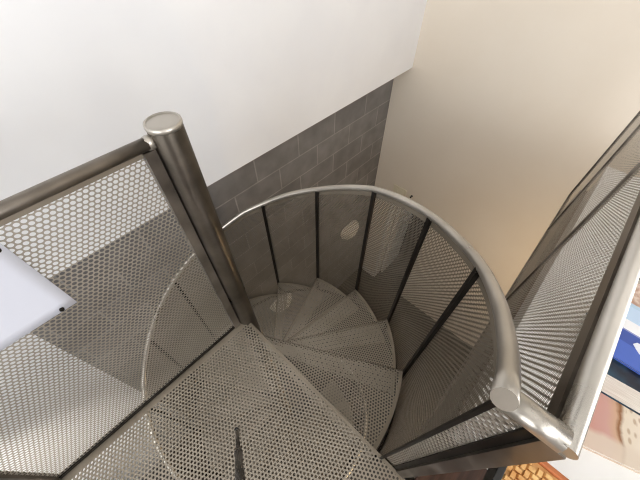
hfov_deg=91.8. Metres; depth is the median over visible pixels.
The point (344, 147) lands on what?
wall
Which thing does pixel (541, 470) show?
stool
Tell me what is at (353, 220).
wall light
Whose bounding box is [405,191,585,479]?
floor
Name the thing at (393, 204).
door
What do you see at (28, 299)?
paper sheet
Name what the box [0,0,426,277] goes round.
wall
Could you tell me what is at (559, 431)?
guard
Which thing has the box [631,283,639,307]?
book
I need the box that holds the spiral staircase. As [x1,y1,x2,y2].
[62,111,404,479]
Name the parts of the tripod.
leg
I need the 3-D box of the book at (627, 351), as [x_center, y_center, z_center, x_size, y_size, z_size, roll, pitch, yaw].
[0.981,0.322,0.892,0.225,0.011,0.280,-38,61,-26]
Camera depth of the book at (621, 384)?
0.87 m
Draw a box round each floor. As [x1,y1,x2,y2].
[142,208,471,479]
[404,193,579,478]
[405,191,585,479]
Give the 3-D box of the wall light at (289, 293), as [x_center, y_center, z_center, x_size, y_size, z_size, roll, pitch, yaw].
[-0.414,0.744,3.545,0.120,0.250,0.300,36,60,25]
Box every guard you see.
[0,134,240,479]
[385,111,639,477]
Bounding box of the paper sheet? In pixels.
[0,243,76,350]
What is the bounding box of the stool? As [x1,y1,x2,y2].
[483,462,568,479]
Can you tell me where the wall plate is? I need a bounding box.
[393,184,406,195]
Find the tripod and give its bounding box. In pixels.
[234,427,244,479]
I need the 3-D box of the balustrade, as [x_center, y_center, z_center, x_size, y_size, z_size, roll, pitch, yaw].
[-0.304,1.035,2.179,1.411,4.002,1.411,36,60,25]
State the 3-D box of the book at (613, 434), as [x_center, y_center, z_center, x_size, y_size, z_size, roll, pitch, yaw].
[0.937,0.555,0.849,0.460,0.020,0.210,21,54,16]
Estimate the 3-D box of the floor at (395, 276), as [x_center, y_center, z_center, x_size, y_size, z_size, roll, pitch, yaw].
[1.170,2.841,3.330,5.700,0.150,9.400,36,60,25]
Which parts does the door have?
frame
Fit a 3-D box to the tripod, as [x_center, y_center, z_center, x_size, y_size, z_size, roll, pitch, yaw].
[-0.163,0.474,0.469,0.492,1.074,0.487,36,60,25]
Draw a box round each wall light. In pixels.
[270,293,291,311]
[341,220,358,239]
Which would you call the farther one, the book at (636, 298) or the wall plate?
the wall plate
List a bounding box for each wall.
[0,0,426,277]
[0,79,393,479]
[363,0,639,345]
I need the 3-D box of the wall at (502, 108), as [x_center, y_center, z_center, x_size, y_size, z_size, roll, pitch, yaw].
[2.570,-0.015,1.901,5.478,5.650,0.140,36,60,25]
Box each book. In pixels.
[582,393,639,473]
[585,312,639,414]
[613,303,639,374]
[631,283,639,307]
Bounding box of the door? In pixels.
[374,204,411,274]
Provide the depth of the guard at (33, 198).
0.75 m
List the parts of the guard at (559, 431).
panel, post, corner rail, panel, panel, handrail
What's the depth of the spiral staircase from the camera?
1.10 m
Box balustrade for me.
[141,185,521,479]
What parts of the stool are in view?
frame rail, woven seat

